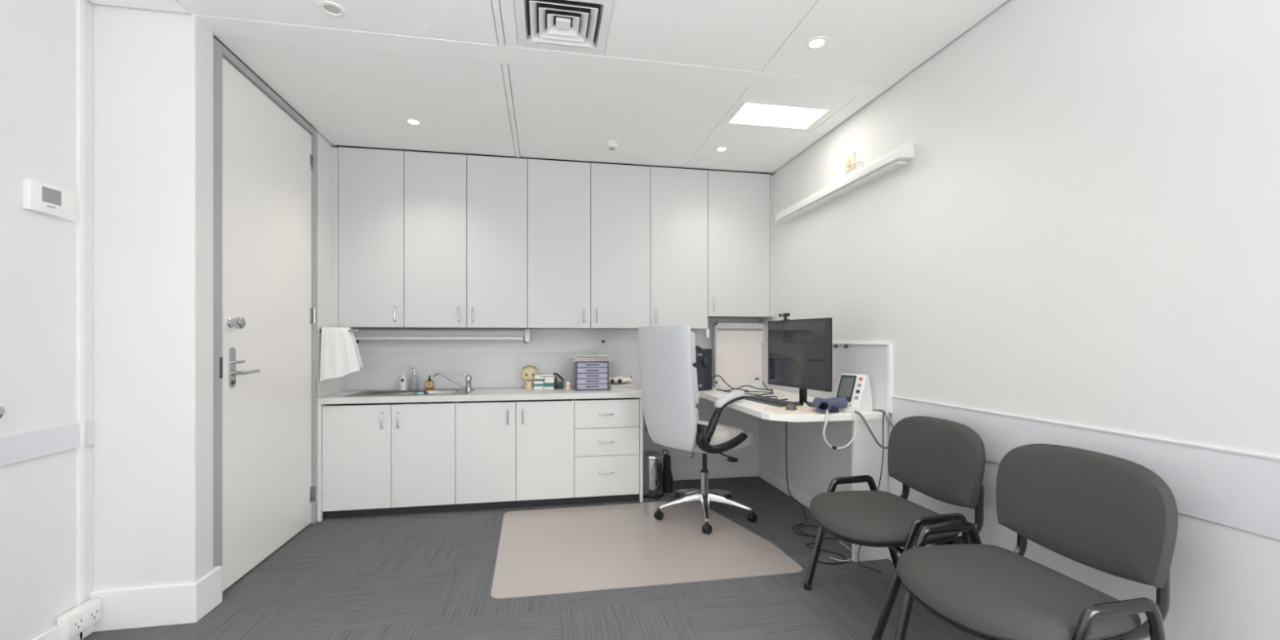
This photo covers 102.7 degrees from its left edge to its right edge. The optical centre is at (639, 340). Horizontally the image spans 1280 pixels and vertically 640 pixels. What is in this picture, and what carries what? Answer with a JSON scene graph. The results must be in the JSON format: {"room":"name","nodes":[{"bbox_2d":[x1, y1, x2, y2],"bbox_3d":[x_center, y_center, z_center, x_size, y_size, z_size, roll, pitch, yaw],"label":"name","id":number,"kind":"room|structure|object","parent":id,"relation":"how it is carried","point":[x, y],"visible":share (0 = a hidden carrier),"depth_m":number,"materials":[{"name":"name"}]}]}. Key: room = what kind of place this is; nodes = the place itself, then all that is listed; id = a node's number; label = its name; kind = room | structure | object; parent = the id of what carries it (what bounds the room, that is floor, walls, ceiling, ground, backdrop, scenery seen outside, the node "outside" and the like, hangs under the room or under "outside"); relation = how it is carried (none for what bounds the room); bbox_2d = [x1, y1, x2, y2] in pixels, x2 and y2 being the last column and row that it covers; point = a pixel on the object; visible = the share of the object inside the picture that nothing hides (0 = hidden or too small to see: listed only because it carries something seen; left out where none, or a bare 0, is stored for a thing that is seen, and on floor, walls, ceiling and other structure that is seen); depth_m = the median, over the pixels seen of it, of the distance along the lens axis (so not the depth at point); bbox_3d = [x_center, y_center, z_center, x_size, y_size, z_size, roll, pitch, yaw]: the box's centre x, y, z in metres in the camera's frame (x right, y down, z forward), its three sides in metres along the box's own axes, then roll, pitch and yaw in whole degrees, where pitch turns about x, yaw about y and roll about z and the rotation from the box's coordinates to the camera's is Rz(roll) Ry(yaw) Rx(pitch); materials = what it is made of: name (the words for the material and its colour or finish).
{"room":"examination room","nodes":[
{"label":"examination room","id":0,"kind":"room"},
{"bbox_2d":[0,0,93,639],"bbox_3d":[-2.117,-0.160,0.173,0.120,2.920,4.555,0,0,-11],"label":"wall","id":1,"kind":"structure","parent":0,"point":[37,37],"depth_m":2.06,"materials":[{"name":"white paint"}]},
{"bbox_2d":[0,406,4,417],"bbox_3d":[-2.331,0.256,1.795,0.053,0.059,0.154,0,0,-11],"label":"lever","id":2,"kind":"object","parent":1,"relation":"attached to","point":[2,409],"visible":1,"depth_m":1.86,"materials":[{"name":"grey plastic"}]},
{"bbox_2d":[0,420,94,466],"bbox_3d":[-2.051,0.411,0.178,0.012,0.108,4.300,0,0,-11],"label":"trim","id":3,"kind":"structure","parent":1,"relation":"attached to","point":[21,446],"depth_m":2.05,"materials":[{"name":"white paint"}]},
{"bbox_2d":[22,178,75,222],"bbox_3d":[-2.397,-0.571,2.092,0.031,0.126,0.221,0,0,-11],"label":"thermostat","id":4,"kind":"object","parent":1,"relation":"attached to","point":[43,198],"visible":1,"depth_m":2.06,"materials":[{"name":"white plastic"}]},
{"bbox_2d":[32,624,93,639],"bbox_3d":[-2.049,1.240,0.172,0.014,0.120,4.287,0,0,-11],"label":"baseboard","id":5,"kind":"structure","parent":1,"relation":"attached to","point":[51,634],"depth_m":2.10,"materials":[{"name":"white paint"}]},
{"bbox_2d":[57,597,101,639],"bbox_3d":[-2.395,1.192,2.193,0.045,0.100,0.168,0,0,-11],"label":"power outlet","id":6,"kind":"object","parent":1,"relation":"attached to","point":[80,618],"visible":1,"depth_m":2.17,"materials":[{"name":"white plastic"}]},
{"bbox_2d":[75,0,84,639],"bbox_3d":[-2.431,-0.100,2.228,0.014,2.800,0.030,0,0,-11],"label":"trim","id":7,"kind":"structure","parent":1,"relation":"attached to","point":[80,4],"depth_m":2.22,"materials":[{"name":"white paint"}]},
{"bbox_2d":[93,4,213,591],"bbox_3d":[-2.265,-0.160,2.394,0.402,2.920,0.135,0,0,-11],"label":"wall column","id":8,"kind":"structure","parent":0,"point":[153,69],"depth_m":2.33,"materials":[{"name":"white paint"}]},
{"bbox_2d":[90,565,222,631],"bbox_3d":[-2.262,1.210,2.413,0.414,0.180,0.198,0,0,-11],"label":"baseboard","id":9,"kind":"structure","parent":8,"relation":"attached to","point":[182,603],"depth_m":2.33,"materials":[{"name":"white paint"}]},
{"bbox_2d":[311,126,346,515],"bbox_3d":[-2.433,-0.160,3.949,0.120,2.920,0.585,0,0,-11],"label":"wall","id":10,"kind":"structure","parent":0,"point":[330,386],"depth_m":3.82,"materials":[{"name":"white paint"}]},
{"bbox_2d":[213,36,317,591],"bbox_3d":[-2.243,-0.098,3.077,0.176,2.796,1.200,0,0,-11],"label":"door","id":11,"kind":"structure","parent":10,"relation":"in","point":[265,153],"depth_m":2.95,"materials":[{"name":"white wood"}]},
{"bbox_2d":[317,404,323,521],"bbox_3d":[-2.308,0.880,3.688,0.030,0.840,0.035,0,0,-11],"label":"trim","id":12,"kind":"structure","parent":10,"relation":"attached to","point":[320,513],"depth_m":3.67,"materials":[{"name":"white paint"}]},
{"bbox_2d":[331,146,338,327],"bbox_3d":[-2.347,-0.792,3.942,0.047,1.380,0.020,0,0,-11],"label":"trim","id":13,"kind":"structure","parent":10,"relation":"attached to","point":[335,151],"depth_m":3.93,"materials":[{"name":"laminate"}]},
{"bbox_2d":[319,327,359,333],"bbox_3d":[-2.203,-0.072,3.761,0.264,0.048,0.048,0,0,-11],"label":"towel rail","id":14,"kind":"object","parent":10,"relation":"attached to","point":[320,328],"visible":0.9,"depth_m":3.77,"materials":[{"name":"silver metal"}]},
{"bbox_2d":[320,327,363,382],"bbox_3d":[-2.188,0.101,3.770,0.264,0.394,0.116,0,0,-11],"label":"hand towel","id":15,"kind":"object","parent":14,"relation":"hanging from","point":[340,356],"visible":1,"depth_m":3.72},
{"bbox_2d":[82,475,983,639],"bbox_3d":[-0.261,1.350,1.487,4.250,0.100,6.460,0,0,-11],"label":"floor","id":16,"kind":"structure","parent":0,"point":[424,575],"depth_m":2.58,"materials":[{"name":"grey carpet"}]},
{"bbox_2d":[322,401,456,518],"bbox_3d":[-1.889,0.881,4.029,0.915,0.838,0.588,0,0,-11],"label":"base cabinet","id":17,"kind":"object","parent":16,"relation":"on","point":[393,458],"visible":0.98,"depth_m":3.78,"materials":[{"name":"laminate"}]},
{"bbox_2d":[316,386,641,404],"bbox_3d":[-1.193,0.436,4.167,2.393,0.044,0.580,0,0,-11],"label":"countertop","id":18,"kind":"structure","parent":17,"relation":"on","point":[489,393],"depth_m":3.94,"materials":[{"name":"laminate"}]},
{"bbox_2d":[343,388,475,404],"bbox_3d":[-1.787,0.487,4.059,0.870,0.153,0.455,0,0,-11],"label":"sink","id":19,"kind":"object","parent":18,"relation":"in","point":[453,391],"visible":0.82,"depth_m":4.11,"materials":[{"name":"metal"}]},
{"bbox_2d":[399,369,407,390],"bbox_3d":[-1.957,0.325,4.237,0.065,0.171,0.066,0,0,-11],"label":"soap bottle","id":20,"kind":"object","parent":19,"relation":"on","point":[402,380],"visible":1,"depth_m":4.21,"materials":[{"name":"white plastic"}]},
{"bbox_2d":[409,367,418,390],"bbox_3d":[-1.874,0.318,4.254,0.061,0.186,0.061,0,0,16],"label":"soap bottle","id":21,"kind":"object","parent":19,"relation":"on","point":[414,378],"visible":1,"depth_m":4.23,"materials":[{"name":"clear plastic"}]},
{"bbox_2d":[417,391,424,395],"bbox_3d":[-1.662,0.402,3.877,0.052,0.018,0.036,0,0,-22],"label":"sponge","id":22,"kind":"object","parent":19,"relation":"on","point":[418,393],"visible":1,"depth_m":3.86,"materials":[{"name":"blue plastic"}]},
{"bbox_2d":[425,375,434,390],"bbox_3d":[-1.755,0.351,4.270,0.068,0.118,0.046,0,0,-16],"label":"soap bottle","id":23,"kind":"object","parent":19,"relation":"on","point":[429,384],"visible":1,"depth_m":4.25,"materials":[{"name":"orange plastic"}]},
{"bbox_2d":[432,372,472,391],"bbox_3d":[-1.493,0.333,4.080,0.303,0.162,0.061,0,0,-11],"label":"tap","id":24,"kind":"object","parent":18,"relation":"on","point":[468,385],"visible":0.98,"depth_m":4.08,"materials":[{"name":"silver metal"}]},
{"bbox_2d":[520,365,538,388],"bbox_3d":[-0.949,0.315,4.395,0.152,0.198,0.116,0,0,-16],"label":"ornament","id":25,"kind":"object","parent":18,"relation":"on","point":[527,374],"visible":0.98,"depth_m":4.37,"materials":[{"name":"beige ceramic"}]},
{"bbox_2d":[533,383,543,389],"bbox_3d":[-0.863,0.391,4.355,0.081,0.046,0.061,0,0,-12],"label":"box","id":26,"kind":"object","parent":18,"relation":"on","point":[536,386],"visible":0.88,"depth_m":4.33,"materials":[{"name":"cardboard"}]},
{"bbox_2d":[533,381,543,383],"bbox_3d":[-0.861,0.356,4.356,0.077,0.022,0.061,0,0,-9],"label":"box","id":27,"kind":"object","parent":26,"relation":"on","point":[535,382],"visible":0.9,"depth_m":4.33,"materials":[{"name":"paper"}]},
{"bbox_2d":[534,374,544,381],"bbox_3d":[-0.857,0.320,4.358,0.079,0.050,0.056,0,0,-13],"label":"box","id":28,"kind":"object","parent":27,"relation":"on","point":[537,377],"visible":0.92,"depth_m":4.33,"materials":[{"name":"cardboard"}]},
{"bbox_2d":[534,378,544,381],"bbox_3d":[-0.851,0.335,4.334,0.079,0.016,0.005,0,0,-13],"label":"print","id":29,"kind":"object","parent":28,"relation":"attached to","point":[535,380],"depth_m":4.33,"materials":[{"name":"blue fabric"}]},
{"bbox_2d":[544,382,554,389],"bbox_3d":[-0.774,0.384,4.362,0.081,0.060,0.061,0,0,-9],"label":"box","id":30,"kind":"object","parent":18,"relation":"on","point":[548,385],"visible":0.86,"depth_m":4.33,"materials":[{"name":"cardboard"}]},
{"bbox_2d":[544,376,554,382],"bbox_3d":[-0.772,0.331,4.362,0.079,0.045,0.056,0,0,-14],"label":"box","id":31,"kind":"object","parent":30,"relation":"on","point":[546,379],"visible":0.9,"depth_m":4.34,"materials":[{"name":"white cardboard"}]},
{"bbox_2d":[540,374,554,377],"bbox_3d":[-0.790,0.299,4.359,0.111,0.016,0.061,0,0,-6],"label":"box","id":32,"kind":"object","parent":31,"relation":"on","point":[541,375],"visible":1,"depth_m":4.33,"materials":[{"name":"cardboard"}]},
{"bbox_2d":[544,382,554,386],"bbox_3d":[-0.770,0.375,4.334,0.081,0.034,0.005,0,0,-9],"label":"print","id":33,"kind":"object","parent":30,"relation":"attached to","point":[546,384],"depth_m":4.33},
{"bbox_2d":[553,372,564,388],"bbox_3d":[-0.697,0.345,4.396,0.094,0.137,0.058,0,0,-16],"label":"torch","id":34,"kind":"object","parent":18,"relation":"on","point":[560,384],"visible":0.99,"depth_m":4.37,"materials":[{"name":"black plastic"}]},
{"bbox_2d":[565,378,571,389],"bbox_3d":[-0.605,0.370,4.332,0.047,0.086,0.047,0,0,-11],"label":"pill bottle","id":35,"kind":"object","parent":18,"relation":"on","point":[568,384],"visible":1,"depth_m":4.32,"materials":[{"name":"white plastic"}]},
{"bbox_2d":[573,360,608,391],"bbox_3d":[-0.415,0.292,4.335,0.268,0.242,0.244,0,0,-12],"label":"drawer unit","id":36,"kind":"object","parent":18,"relation":"on","point":[588,375],"visible":0.94,"depth_m":4.22,"materials":[{"name":"plastic"}]},
{"bbox_2d":[568,356,613,361],"bbox_3d":[-0.422,0.157,4.332,0.363,0.028,0.306,0,0,-13],"label":"pile","id":37,"kind":"object","parent":36,"relation":"on","point":[571,358],"visible":1,"depth_m":4.21,"materials":[{"name":"white paper"}]},
{"bbox_2d":[578,354,609,356],"bbox_3d":[-0.386,0.128,4.322,0.260,0.015,0.200,0,0,-2],"label":"loose sheet","id":38,"kind":"object","parent":37,"relation":"on","point":[608,354],"visible":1,"depth_m":4.29,"materials":[{"name":"paper"}]},
{"bbox_2d":[608,383,637,391],"bbox_3d":[-0.149,0.393,4.327,0.248,0.041,0.234,0,0,-8],"label":"pile","id":39,"kind":"object","parent":18,"relation":"on","point":[611,386],"visible":0.9,"depth_m":4.24,"materials":[{"name":"white paper"}]},
{"bbox_2d":[608,375,632,384],"bbox_3d":[-0.170,0.334,4.336,0.216,0.072,0.131,0,0,-13],"label":"case","id":40,"kind":"object","parent":39,"relation":"on","point":[619,380],"visible":0.94,"depth_m":4.30,"materials":[{"name":"beige plastic"}]},
{"bbox_2d":[455,399,573,511],"bbox_3d":[-1.001,0.881,4.194,0.891,0.838,0.588,0,0,-11],"label":"base cabinet","id":41,"kind":"object","parent":16,"relation":"on","point":[510,453],"visible":0.98,"depth_m":3.94,"materials":[{"name":"laminate"}]},
{"bbox_2d":[573,397,639,504],"bbox_3d":[-0.306,0.881,4.323,0.522,0.838,0.588,0,0,-11],"label":"base cabinet","id":42,"kind":"object","parent":16,"relation":"on","point":[606,430],"visible":0.99,"depth_m":4.07,"materials":[{"name":"laminate"}]},
{"bbox_2d":[638,397,643,502],"bbox_3d":[-0.039,0.880,4.390,0.024,0.840,0.561,0,0,-11],"label":"end panel","id":43,"kind":"object","parent":16,"relation":"on","point":[641,408],"visible":0.36,"depth_m":4.12,"materials":[{"name":"laminate"}]},
{"bbox_2d":[490,501,803,598],"bbox_3d":[-0.048,1.297,3.385,1.741,0.006,1.363,0,0,-11],"label":"chair mat","id":44,"kind":"object","parent":16,"relation":"on","point":[563,550],"visible":0.84,"depth_m":3.15,"materials":[{"name":"beige plastic"}]},
{"bbox_2d":[637,324,757,533],"bbox_3d":[0.427,0.598,3.781,0.852,1.392,0.732,0,0,-38],"label":"office chair","id":45,"kind":"object","parent":44,"relation":"on","point":[668,382],"visible":1,"depth_m":3.50,"materials":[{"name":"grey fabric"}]},
{"bbox_2d":[643,449,664,498],"bbox_3d":[0.102,1.114,4.309,0.219,0.372,0.212,0,0,27],"label":"pedal bin","id":46,"kind":"object","parent":16,"relation":"on","point":[653,460],"visible":0.84,"depth_m":4.22,"materials":[{"name":"silver metal"}]},
{"bbox_2d":[662,448,672,493],"bbox_3d":[0.221,1.124,4.456,0.116,0.352,0.200,0,0,-22],"label":"bag","id":47,"kind":"object","parent":16,"relation":"on","point":[668,477],"visible":0.68,"depth_m":4.38,"materials":[{"name":"black fabric"}]},
{"bbox_2d":[636,386,888,561],"bbox_3d":[0.705,0.865,3.852,1.214,0.870,1.892,0,0,-11],"label":"desk","id":48,"kind":"object","parent":16,"relation":"on","point":[867,455],"visible":0.6,"depth_m":3.03,"materials":[{"name":"laminate"}]},
{"bbox_2d":[692,348,711,390],"bbox_3d":[0.481,0.251,4.537,0.170,0.358,0.374,0,0,-21],"label":"computer tower","id":49,"kind":"object","parent":48,"relation":"on","point":[704,375],"visible":0.51,"depth_m":4.37,"materials":[{"name":"grey plastic"}]},
{"bbox_2d":[695,345,707,367],"bbox_3d":[0.474,0.145,4.240,0.197,0.205,0.137,0,0,-19],"label":"headset","id":50,"kind":"object","parent":49,"relation":"on","point":[704,361],"visible":0.44,"depth_m":4.28,"materials":[{"name":"black plastic"}]},
{"bbox_2d":[701,357,707,367],"bbox_3d":[0.541,0.185,4.293,0.032,0.079,0.080,0,0,-19],"label":"ear cup","id":51,"kind":"object","parent":50,"relation":"on","point":[704,361],"depth_m":4.27,"materials":[{"name":"grey plastic"}]},
{"bbox_2d":[716,388,748,393],"bbox_3d":[0.793,0.419,4.267,0.248,0.020,0.305,0,0,-11],"label":"cable","id":52,"kind":"object","parent":48,"relation":"on","point":[745,390],"visible":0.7,"depth_m":4.34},
{"bbox_2d":[713,322,764,386],"bbox_3d":[0.931,0.134,4.787,0.490,0.592,0.068,0,0,-11],"label":"whiteboard","id":53,"kind":"object","parent":48,"relation":"on","point":[737,347],"visible":0.84,"depth_m":4.76,"materials":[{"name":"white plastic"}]},
{"bbox_2d":[711,374,773,390],"bbox_3d":[0.889,0.367,4.465,0.525,0.126,0.074,0,0,11],"label":"cable","id":54,"kind":"object","parent":48,"relation":"on","point":[717,375],"visible":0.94,"depth_m":4.46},
{"bbox_2d":[724,391,772,392],"bbox_3d":[0.891,0.424,4.229,0.393,0.009,0.052,0,0,12],"label":"cable","id":55,"kind":"object","parent":48,"relation":"on","point":[724,391],"visible":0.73,"depth_m":4.23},
{"bbox_2d":[745,393,787,399],"bbox_3d":[0.935,0.417,3.851,0.078,0.024,0.548,0,0,-19],"label":"cable","id":56,"kind":"object","parent":48,"relation":"on","point":[745,393],"visible":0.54,"depth_m":3.81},
{"bbox_2d":[759,381,773,395],"bbox_3d":[1.063,0.402,4.291,0.120,0.053,0.790,0,0,17],"label":"cable","id":57,"kind":"object","parent":48,"relation":"on","point":[762,381],"visible":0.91,"depth_m":4.18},
{"bbox_2d":[743,395,802,407],"bbox_3d":[0.897,0.419,3.557,0.160,0.021,0.534,0,0,-18],"label":"keyboard","id":58,"kind":"object","parent":48,"relation":"on","point":[762,399],"visible":0.97,"depth_m":3.49,"materials":[{"name":"grey plastic"}]},
{"bbox_2d":[773,393,784,397],"bbox_3d":[1.061,0.421,3.920,0.060,0.018,0.100,0,0,34],"label":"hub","id":59,"kind":"object","parent":48,"relation":"on","point":[778,395],"visible":0.9,"depth_m":3.89,"materials":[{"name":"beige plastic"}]},
{"bbox_2d":[763,407,825,414],"bbox_3d":[0.959,0.428,3.128,0.340,0.003,0.280,0,0,-12],"label":"mouse pad","id":60,"kind":"object","parent":48,"relation":"on","point":[781,411],"visible":0.69,"depth_m":3.06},
{"bbox_2d":[785,402,796,410],"bbox_3d":[0.940,0.408,3.180,0.068,0.037,0.120,0,0,19],"label":"computer mouse","id":61,"kind":"object","parent":60,"relation":"on","point":[790,406],"visible":1,"depth_m":3.13,"materials":[{"name":"black plastic"}]},
{"bbox_2d":[782,405,813,408],"bbox_3d":[1.004,0.426,3.269,0.200,0.001,0.080,0,0,-25],"label":"sheet","id":62,"kind":"object","parent":60,"relation":"on","point":[797,406],"visible":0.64,"depth_m":3.27,"materials":[{"name":"yellow paper"}]},
{"bbox_2d":[796,408,817,411],"bbox_3d":[1.063,0.426,3.147,0.170,0.001,0.100,0,0,-16],"label":"sheet","id":63,"kind":"object","parent":60,"relation":"on","point":[815,409],"visible":0.43,"depth_m":3.12,"materials":[{"name":"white paper"}]},
{"bbox_2d":[802,402,814,410],"bbox_3d":[1.038,0.402,3.143,0.065,0.045,0.095,0,0,28],"label":"leaflet","id":64,"kind":"object","parent":63,"relation":"on","point":[806,406],"visible":1,"depth_m":3.13,"materials":[{"name":"paper"}]},
{"bbox_2d":[786,421,807,520],"bbox_3d":[1.080,0.883,3.469,0.042,0.825,0.488,0,0,33],"label":"wire","id":65,"kind":"object","parent":48,"relation":"hanging from","point":[786,421],"visible":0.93,"depth_m":3.29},
{"bbox_2d":[768,317,831,406],"bbox_3d":[1.108,0.146,3.407,0.174,0.568,0.596,0,0,-23],"label":"computer monitor","id":66,"kind":"object","parent":48,"relation":"on","point":[800,350],"visible":0.97,"depth_m":3.34,"materials":[{"name":"black plastic"}]},
{"bbox_2d":[778,312,790,319],"bbox_3d":[0.985,-0.162,3.479,0.052,0.046,0.090,0,0,-23],"label":"webcam","id":67,"kind":"object","parent":66,"relation":"on","point":[787,314],"visible":0.98,"depth_m":3.46,"materials":[{"name":"black plastic"}]},
{"bbox_2d":[812,395,848,413],"bbox_3d":[1.140,0.383,3.061,0.210,0.090,0.175,0,0,6],"label":"pressure cuff","id":68,"kind":"object","parent":48,"relation":"on","point":[832,405],"visible":0.99,"depth_m":3.06,"materials":[{"name":"blue fabric"}]},
{"bbox_2d":[822,409,857,448],"bbox_3d":[1.147,0.515,2.965,0.221,0.220,0.063,0,0,-11],"label":"hose","id":69,"kind":"object","parent":68,"relation":"hanging from","point":[827,411],"visible":1,"depth_m":2.94,"materials":[{"name":"white rubber"}]},
{"bbox_2d":[835,373,872,412],"bbox_3d":[1.308,0.319,3.164,0.170,0.222,0.175,0,0,-35],"label":"monitor","id":70,"kind":"object","parent":48,"relation":"on","point":[855,388],"visible":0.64,"depth_m":3.12,"materials":[{"name":"white plastic"}]},
{"bbox_2d":[853,408,893,448],"bbox_3d":[1.358,0.516,2.986,0.193,0.214,0.155,0,0,-11],"label":"hose","id":71,"kind":"object","parent":70,"relation":"attached to","point":[873,410],"visible":0.8,"depth_m":2.96,"materials":[{"name":"grey rubber"}]},
{"bbox_2d":[857,410,884,573],"bbox_3d":[1.374,0.859,2.947,0.181,0.887,0.147,0,0,-26],"label":"wire","id":72,"kind":"object","parent":48,"relation":"hanging from","point":[878,411],"visible":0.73,"depth_m":3.01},
{"bbox_2d":[792,522,837,539],"bbox_3d":[1.156,1.290,3.470,0.229,0.017,0.308,0,0,-11],"label":"cable","id":73,"kind":"object","parent":16,"relation":"on","point":[808,535],"visible":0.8,"depth_m":3.44,"materials":[{"name":"black plastic"}]},
{"bbox_2d":[805,542,846,564],"bbox_3d":[1.108,1.294,3.121,0.208,0.008,0.316,0,0,-11],"label":"cable","id":74,"kind":"object","parent":16,"relation":"on","point":[806,544],"visible":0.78,"depth_m":3.07,"materials":[{"name":"black plastic"}]},
{"bbox_2d":[829,541,856,560],"bbox_3d":[1.189,1.236,3.003,0.147,0.116,0.016,0,0,23],"label":"wire","id":75,"kind":"object","parent":16,"relation":"on","point":[839,541],"visible":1,"depth_m":2.99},
{"bbox_2d":[803,416,985,639],"bbox_3d":[1.186,0.843,2.458,0.661,0.914,0.650,0,0,-11],"label":"chair","id":76,"kind":"object","parent":16,"relation":"on","point":[942,460],"visible":0.91,"depth_m":2.38,"materials":[{"name":"grey fabric"}]},
{"bbox_2d":[893,443,1177,639],"bbox_3d":[1.274,0.843,1.742,0.661,0.914,0.650,0,0,-11],"label":"chair","id":77,"kind":"object","parent":16,"relation":"on","point":[1108,513],"visible":1,"depth_m":1.67,"materials":[{"name":"grey fabric"}]},
{"bbox_2d":[88,0,1007,173],"bbox_3d":[-0.261,-1.528,1.487,4.010,0.064,6.220,0,0,-11],"label":"ceiling","id":78,"kind":"structure","parent":0,"point":[665,85],"depth_m":2.84,"materials":[{"name":"paint"}]},
{"bbox_2d":[317,0,346,17],"bbox_3d":[-1.392,-1.496,2.315,0.110,0.007,0.110,0,0,-11],"label":"recessed light","id":79,"kind":"object","parent":78,"relation":"in","point":[331,8],"visible":1,"depth_m":2.31,"materials":[{"name":"white plastic"}]},
{"bbox_2d":[404,117,422,125],"bbox_3d":[-1.550,-1.496,3.506,0.110,0.007,0.110,0,0,-11],"label":"recessed light","id":80,"kind":"object","parent":78,"relation":"in","point":[411,121],"visible":1,"depth_m":3.50,"materials":[{"name":"white plastic"}]},
{"bbox_2d":[514,0,614,53],"bbox_3d":[-0.364,-1.520,2.422,0.436,0.068,0.436,0,0,-11],"label":"ceiling vent","id":81,"kind":"object","parent":78,"relation":"in","point":[575,25],"visible":1,"depth_m":2.43,"materials":[{"name":"white plastic"}]},
{"bbox_2d":[604,140,618,150],"bbox_3d":[-0.214,-1.473,3.886,0.104,0.054,0.104,0,0,-11],"label":"smoke detector","id":82,"kind":"object","parent":78,"relation":"attached to","point":[611,144],"visible":1,"depth_m":3.85,"materials":[{"name":"white plastic"}]},
{"bbox_2d":[714,146,728,151],"bbox_3d":[0.639,-1.496,4.004,0.110,0.007,0.110,0,0,-11],"label":"recessed light","id":83,"kind":"object","parent":78,"relation":"in","point":[720,148],"visible":1,"depth_m":4.01,"materials":[{"name":"white plastic"}]},
{"bbox_2d":[724,100,834,130],"bbox_3d":[0.921,-1.504,3.429,0.620,0.015,0.345,0,0,-11],"label":"recessed light","id":84,"kind":"object","parent":78,"relation":"in","point":[753,113],"visible":1,"depth_m":3.42,"materials":[{"name":"white plastic"}]},
{"bbox_2d":[804,35,828,48],"bbox_3d":[0.889,-1.496,2.576,0.110,0.007,0.110,0,0,-11],"label":"recessed light","id":85,"kind":"object","parent":78,"relation":"in","point":[818,42],"visible":1,"depth_m":2.57,"materials":[{"name":"white plastic"}]},
{"bbox_2d":[373,317,759,471],"bbox_3d":[-0.713,-0.160,4.628,3.750,2.920,0.120,0,0,-11],"label":"wall","id":86,"kind":"structure","parent":0,"point":[748,457],"depth_m":4.83,"materials":[{"name":"white paint"}]},
{"bbox_2d":[338,146,407,328],"bbox_3d":[-2.114,-0.796,4.119,0.472,1.388,0.348,0,0,-11],"label":"upper cabinet","id":87,"kind":"object","parent":86,"relation":"attached to","point":[371,181],"visible":0.98,"depth_m":3.98,"materials":[{"name":"laminate"}]},
{"bbox_2d":[404,151,528,328],"bbox_3d":[-1.415,-0.796,4.249,0.946,1.388,0.348,0,0,-11],"label":"upper cabinet","id":88,"kind":"object","parent":86,"relation":"attached to","point":[465,216],"visible":0.99,"depth_m":4.11,"materials":[{"name":"laminate"}]},
{"bbox_2d":[352,328,529,342],"bbox_3d":[-1.639,-0.043,4.285,1.405,0.112,0.095,0,0,-11],"label":"light","id":89,"kind":"object","parent":88,"relation":"attached to","point":[363,334],"visible":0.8,"depth_m":4.25,"materials":[{"name":"plastic"}]},
{"bbox_2d":[354,336,523,339],"bbox_3d":[-1.659,-0.019,4.271,1.340,0.028,0.075,0,0,-11],"label":"diffuser","id":90,"kind":"object","parent":89,"relation":"attached to","point":[356,337],"depth_m":4.23,"materials":[{"name":"white plastic"}]},
{"bbox_2d":[346,328,697,390],"bbox_3d":[-0.947,0.056,4.516,3.010,0.712,0.014,0,0,-11],"label":"backsplash","id":91,"kind":"structure","parent":86,"relation":"attached to","point":[501,363],"depth_m":4.44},
{"bbox_2d":[527,159,649,328],"bbox_3d":[-0.443,-0.796,4.430,1.027,1.388,0.348,0,0,-11],"label":"upper cabinet","id":92,"kind":"object","parent":86,"relation":"attached to","point":[588,224],"visible":0.94,"depth_m":4.29,"materials":[{"name":"laminate"}]},
{"bbox_2d":[633,352,713,386],"bbox_3d":[0.534,0.273,4.794,1.202,0.312,0.008,0,0,-11],"label":"trim","id":93,"kind":"structure","parent":86,"relation":"attached to","point":[636,361],"depth_m":4.69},
{"bbox_2d":[649,166,709,337],"bbox_3d":[0.328,-0.757,4.573,0.537,1.465,0.348,0,0,-11],"label":"upper cabinet","id":94,"kind":"object","parent":86,"relation":"attached to","point":[678,197],"depth_m":4.43,"materials":[{"name":"laminate"}]},
{"bbox_2d":[671,466,758,480],"bbox_3d":[0.526,1.258,4.790,1.226,0.085,0.014,0,0,-11],"label":"baseboard","id":95,"kind":"structure","parent":86,"relation":"attached to","point":[740,472],"depth_m":4.82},
{"bbox_2d":[707,170,769,318],"bbox_3d":[0.855,-0.851,4.671,0.579,1.278,0.348,0,0,-11],"label":"upper cabinet","id":96,"kind":"object","parent":86,"relation":"attached to","point":[739,202],"visible":0.96,"depth_m":4.53,"materials":[{"name":"laminate"}]},
{"bbox_2d":[759,0,1279,639],"bbox_3d":[1.769,-0.160,1.865,0.120,2.920,6.460,0,0,-11],"label":"wall","id":97,"kind":"structure","parent":0,"point":[1082,227],"depth_m":1.98,"materials":[{"name":"white paint"}]},
{"bbox_2d":[769,174,773,316],"bbox_3d":[1.182,-0.847,4.599,0.034,1.270,0.020,0,0,-11],"label":"trim","id":98,"kind":"structure","parent":97,"relation":"attached to","point":[771,176],"depth_m":4.59,"materials":[{"name":"laminate"}]},
{"bbox_2d":[761,343,887,412],"bbox_3d":[1.307,0.229,3.973,0.018,0.401,1.905,0,0,-11],"label":"backsplash","id":99,"kind":"structure","parent":97,"relation":"attached to","point":[869,360],"depth_m":3.34,"materials":[{"name":"white paint"}]},
{"bbox_2d":[760,342,893,413],"bbox_3d":[1.305,0.223,3.963,0.026,0.413,1.925,0,0,-11],"label":"trim","id":100,"kind":"structure","parent":97,"relation":"attached to","point":[890,345],"depth_m":3.02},
{"bbox_2d":[757,466,900,560],"bbox_3d":[1.703,1.258,1.853,0.014,0.085,6.220,0,0,-11],"label":"baseboard","id":101,"kind":"structure","parent":97,"relation":"attached to","point":[802,498],"depth_m":4.32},
{"bbox_2d":[775,142,914,222],"bbox_3d":[1.339,-1.050,3.606,0.089,0.099,1.560,0,0,-11],"label":"light","id":102,"kind":"object","parent":97,"relation":"attached to","point":[898,157],"visible":1,"depth_m":3.31,"materials":[{"name":"white plastic"}]},
{"bbox_2d":[844,151,862,173],"bbox_3d":[1.404,-1.182,3.394,0.038,0.141,0.199,0,0,-11],"label":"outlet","id":103,"kind":"object","parent":97,"relation":"attached to","point":[849,160],"visible":0.98,"depth_m":3.42,"materials":[{"name":"beige plastic"}]},
{"bbox_2d":[891,395,1279,540],"bbox_3d":[1.881,0.443,0.909,0.010,0.230,4.300,0,0,-11],"label":"trim","id":104,"kind":"structure","parent":97,"relation":"attached to","point":[1235,489],"depth_m":1.66,"materials":[{"name":"white paint"}]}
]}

